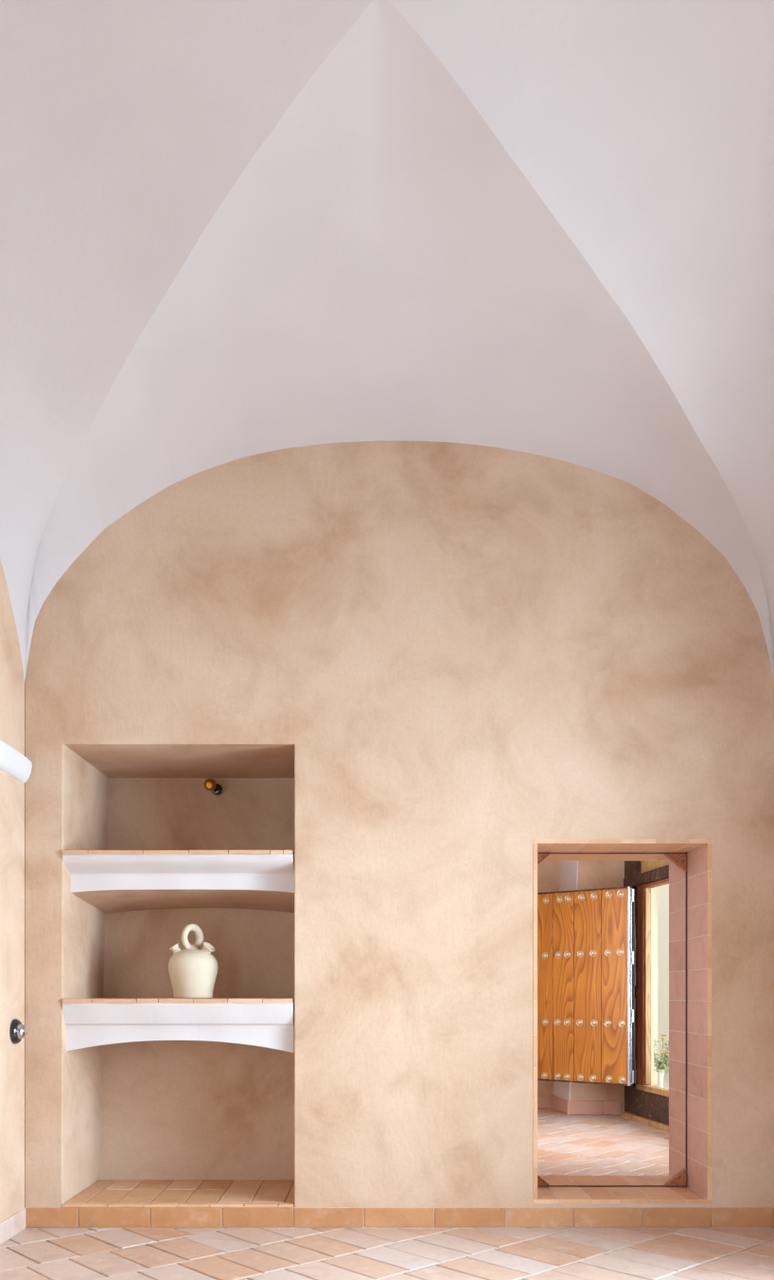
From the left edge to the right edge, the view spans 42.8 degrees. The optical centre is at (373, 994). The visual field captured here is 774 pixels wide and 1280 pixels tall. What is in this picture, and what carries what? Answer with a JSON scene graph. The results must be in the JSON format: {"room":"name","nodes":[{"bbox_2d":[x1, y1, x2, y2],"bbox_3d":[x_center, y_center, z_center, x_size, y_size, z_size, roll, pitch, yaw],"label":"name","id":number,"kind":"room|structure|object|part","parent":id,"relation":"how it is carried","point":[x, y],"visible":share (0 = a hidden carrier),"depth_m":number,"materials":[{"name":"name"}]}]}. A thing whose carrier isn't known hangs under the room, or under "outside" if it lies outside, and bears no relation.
{"room":"traditional dwelling","nodes":[
{"label":"traditional dwelling","id":0,"kind":"room"},
{"bbox_2d":[0,557,24,1222],"bbox_3d":[-1.614,-0.804,2.800,0.400,3.700,4.000,0,0,0],"label":"wall","id":1,"kind":"structure","parent":0,"point":[11,672],"depth_m":3.86,"materials":[{"name":"paint"}]},
{"bbox_2d":[0,740,32,782],"bbox_3d":[-1.393,-0.896,0.898,0.041,0.101,6.196,0,0,0],"label":"trim","id":2,"kind":"structure","parent":1,"relation":"attached to","point":[12,762],"depth_m":3.81,"materials":[{"name":"paint"}]},
{"bbox_2d":[9,1018,26,1044],"bbox_3d":[-1.390,0.147,3.885,0.048,0.100,0.100,0,0,0],"label":"switch","id":3,"kind":"object","parent":1,"relation":"attached to","point":[17,1030],"visible":1,"depth_m":3.86,"materials":[{"name":"silver metal"}]},
{"bbox_2d":[0,0,773,681],"bbox_3d":[0.103,-1.857,0.800,3.034,1.216,6.400,0,0,0],"label":"ceiling","id":4,"kind":"structure","parent":0,"point":[230,230],"depth_m":3.06,"materials":[{"name":"paint"}]},
{"bbox_2d":[0,1227,773,1279],"bbox_3d":[0.103,0.975,0.800,3.034,0.062,6.400,0,0,0],"label":"floor","id":5,"kind":"structure","parent":0,"point":[32,1253],"depth_m":3.59,"materials":[{"name":"tile"}]},
{"bbox_2d":[24,440,773,1228],"bbox_3d":[0.553,-0.804,4.400,3.934,3.700,0.800,0,0,0],"label":"wall","id":6,"kind":"structure","parent":0,"point":[399,668],"depth_m":4.00,"materials":[{"name":"paint"}]},
{"bbox_2d":[62,1179,294,1207],"bbox_3d":[-0.792,0.856,4.261,0.934,0.013,0.531,0,0,0],"label":"niche shelf","id":7,"kind":"object","parent":6,"relation":"in","point":[103,1193],"visible":0.92,"depth_m":4.21,"materials":[{"name":"tile"}]},
{"bbox_2d":[62,850,294,913],"bbox_3d":[-0.793,-0.477,4.289,0.932,0.210,0.604,0,0,0],"label":"niche shelf","id":8,"kind":"object","parent":6,"relation":"attached to","point":[109,880],"visible":0.98,"depth_m":4.10,"materials":[{"name":"paint"}]},
{"bbox_2d":[62,997,294,1052],"bbox_3d":[-0.793,0.129,4.274,0.932,0.223,0.569,0,0,0],"label":"niche shelf","id":9,"kind":"object","parent":6,"relation":"attached to","point":[269,1022],"visible":0.98,"depth_m":4.02,"materials":[{"name":"paint"}]},
{"bbox_2d":[168,924,217,997],"bbox_3d":[-0.768,-0.141,4.200,0.209,0.316,0.209,0,0,0],"label":"jug","id":10,"kind":"object","parent":9,"relation":"on","point":[192,970],"visible":0.95,"depth_m":4.13,"materials":[{"name":"beige ceramic"}]},
{"bbox_3d":[-0.834,-0.182,4.187,0.067,0.067,0.049,0,0,-13],"label":"spout","id":11,"kind":"part","parent":10,"relation":"part of","materials":[{"name":"ceramic"}]},
{"bbox_3d":[-0.772,-0.239,4.200,0.090,0.120,0.091,0,0,0],"label":"ring handle","id":12,"kind":"part","parent":10,"relation":"part of","materials":[{"name":"ceramic"}]},
{"bbox_2d":[203,778,222,795],"bbox_3d":[-0.745,-0.959,4.571,0.056,0.063,0.114,0,0,15],"label":"spotlight","id":13,"kind":"object","parent":6,"relation":"attached to","point":[209,784],"visible":1,"depth_m":4.53,"materials":[{"name":"gold metal"}]},
{"bbox_2d":[24,1207,773,1227],"bbox_3d":[0.103,0.904,3.994,3.034,0.083,0.012,0,0,0],"label":"baseboard","id":14,"kind":"structure","parent":6,"relation":"attached to","point":[35,1217],"depth_m":3.99,"materials":[{"name":"tile"}]},
{"bbox_2d":[537,853,687,1187],"bbox_3d":[1.008,0.111,4.262,0.689,1.441,0.032,0,0,0],"label":"frame","id":15,"kind":"object","parent":6,"relation":"attached to","point":[680,1180],"visible":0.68,"depth_m":4.26,"materials":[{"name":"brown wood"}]},
{"bbox_2d":[533,838,711,1203],"bbox_3d":[1.007,0.111,4.263,0.724,1.475,0.531,0,0,0],"label":"trim","id":16,"kind":"structure","parent":6,"relation":"attached to","point":[699,1189],"depth_m":4.16,"materials":[{"name":"tile"}]},
{"bbox_2d":[537,860,560,1108],"bbox_3d":[0.925,-0.354,8.400,1.350,2.800,0.400,0,0,0],"label":"wall","id":17,"kind":"structure","parent":0,"point":[548,871],"depth_m":8.20,"materials":[{"name":"paint"}]},
{"bbox_2d":[553,860,578,1114],"bbox_3d":[1.557,-0.354,7.979,0.098,2.600,0.455,0,0,-6],"label":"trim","id":18,"kind":"structure","parent":17,"relation":"attached to","point":[569,869],"depth_m":7.95,"materials":[{"name":"paint"}]},
{"bbox_2d":[537,1095,622,1114],"bbox_3d":[1.340,0.890,8.061,1.358,0.110,0.380,0,0,26],"label":"baseboard","id":19,"kind":"structure","parent":17,"relation":"attached to","point":[577,1107],"depth_m":7.75,"materials":[{"name":"tile"}]},
{"bbox_2d":[570,860,624,1115],"bbox_3d":[1.745,-0.354,8.180,0.510,2.800,0.840,0,0,0],"label":"pier","id":20,"kind":"object","parent":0,"point":[592,874],"depth_m":7.76,"materials":[{"name":"paint"}]},
{"bbox_2d":[537,1107,669,1175],"bbox_3d":[1.295,0.975,6.439,1.690,0.062,3.822,0,0,0],"label":"floor","id":21,"kind":"structure","parent":0,"point":[568,1145],"depth_m":6.15,"materials":[{"name":"tile"}]},
{"bbox_3d":[2.242,-0.304,6.612,0.792,2.700,4.155,0,0,0],"label":"wall","id":22,"kind":"structure","parent":0,"visible":0},
{"bbox_2d":[537,886,636,1085],"bbox_3d":[1.528,-0.058,7.382,0.870,1.439,0.080,0,0,37],"label":"door leaf","id":23,"kind":"structure","parent":22,"relation":"in","point":[587,966],"depth_m":7.33,"materials":[{"name":"brown wood"}]},
{"bbox_3d":[1.520,-0.770,7.403,0.831,0.014,0.041,0,0,38],"label":"rail","id":24,"kind":"part","parent":23,"relation":"part of","materials":[{"name":"brown wood"}]},
{"bbox_3d":[1.520,0.656,7.403,0.831,0.012,0.041,0,0,38],"label":"rail","id":25,"kind":"part","parent":23,"relation":"part of","materials":[{"name":"brown wood"}]},
{"bbox_3d":[1.886,-0.061,7.151,0.022,1.406,0.016,0,0,38],"label":"hinge rail","id":26,"kind":"part","parent":23,"relation":"part of","materials":[{"name":"metal"}]},
{"bbox_2d":[622,860,669,1132],"bbox_3d":[2.128,-0.079,6.534,0.165,2.050,2.318,0,0,-7],"label":"glazed door","id":27,"kind":"structure","parent":22,"relation":"in","point":[643,1099],"depth_m":7.30,"materials":[{"name":"brown wood"}]},
{"bbox_3d":[1.993,-0.079,7.557,0.060,2.050,0.255,0,0,-7],"label":"post","id":28,"kind":"part","parent":27,"relation":"part of","materials":[{"name":"brown wood"}]},
{"bbox_3d":[2.131,0.693,6.406,0.072,0.042,2.062,0,0,-7],"label":"rail","id":29,"kind":"part","parent":27,"relation":"part of","materials":[{"name":"brown wood"}]},
{"bbox_3d":[2.136,-0.794,6.393,0.065,0.024,1.836,0,0,-7],"label":"rail","id":30,"kind":"part","parent":27,"relation":"part of","materials":[{"name":"brown wood"}]},
{"bbox_2d":[651,888,654,1085],"bbox_3d":[2.033,-0.463,7.670,0.043,2.382,0.600,0,0,-7],"label":"trim","id":31,"kind":"structure","parent":22,"relation":"attached to","point":[652,889],"depth_m":7.37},
{"bbox_3d":[-1.494,-0.804,-0.800,0.160,3.700,3.200,0,0,0],"label":"wall","id":32,"kind":"structure","parent":0,"visible":0},
{"bbox_2d":[0,1208,25,1244],"bbox_3d":[-1.409,0.904,0.794,0.011,0.083,6.389,0,0,0],"label":"baseboard","id":33,"kind":"structure","parent":32,"relation":"attached to","point":[15,1223],"depth_m":3.84,"materials":[{"name":"tile"}]},
{"label":"outside","id":34,"kind":"structure","parent":0,"visible":0},
{"bbox_2d":[645,1066,669,1124],"bbox_3d":[5.093,0.937,7.146,5.890,0.418,8.800,0,0,-7],"label":"ground","id":35,"kind":"structure","parent":34,"point":[666,1075],"depth_m":8.26,"materials":[{"name":"stone"}]},
{"bbox_2d":[657,1068,665,1087],"bbox_3d":[2.209,0.653,7.600,0.062,0.150,0.062,0,0,0],"label":"glass vase","id":36,"kind":"object","parent":35,"relation":"on","point":[661,1074],"visible":0.78,"depth_m":7.58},
{"bbox_2d":[654,1034,669,1072],"bbox_3d":[2.230,0.504,7.588,0.227,0.378,0.212,0,0,-31],"label":"flower bouquet","id":37,"kind":"object","parent":36,"relation":"in","point":[662,1061],"visible":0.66,"depth_m":7.57,"materials":[{"name":"green plant"}]},
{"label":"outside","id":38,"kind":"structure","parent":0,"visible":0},
{"bbox_2d":[657,883,669,1066],"bbox_3d":[4.000,-0.654,10.050,4.000,3.600,0.300,0,0,0],"label":"wall","id":39,"kind":"structure","parent":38,"point":[664,890],"depth_m":9.90,"materials":[{"name":"white paint"}]},
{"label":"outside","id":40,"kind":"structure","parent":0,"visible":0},
{"bbox_2d":[654,887,657,1084],"bbox_3d":[2.150,-0.354,8.950,0.300,3.000,1.900,0,0,0],"label":"wall","id":41,"kind":"structure","parent":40,"point":[655,888],"depth_m":8.00,"materials":[{"name":"white paint"}]}
]}

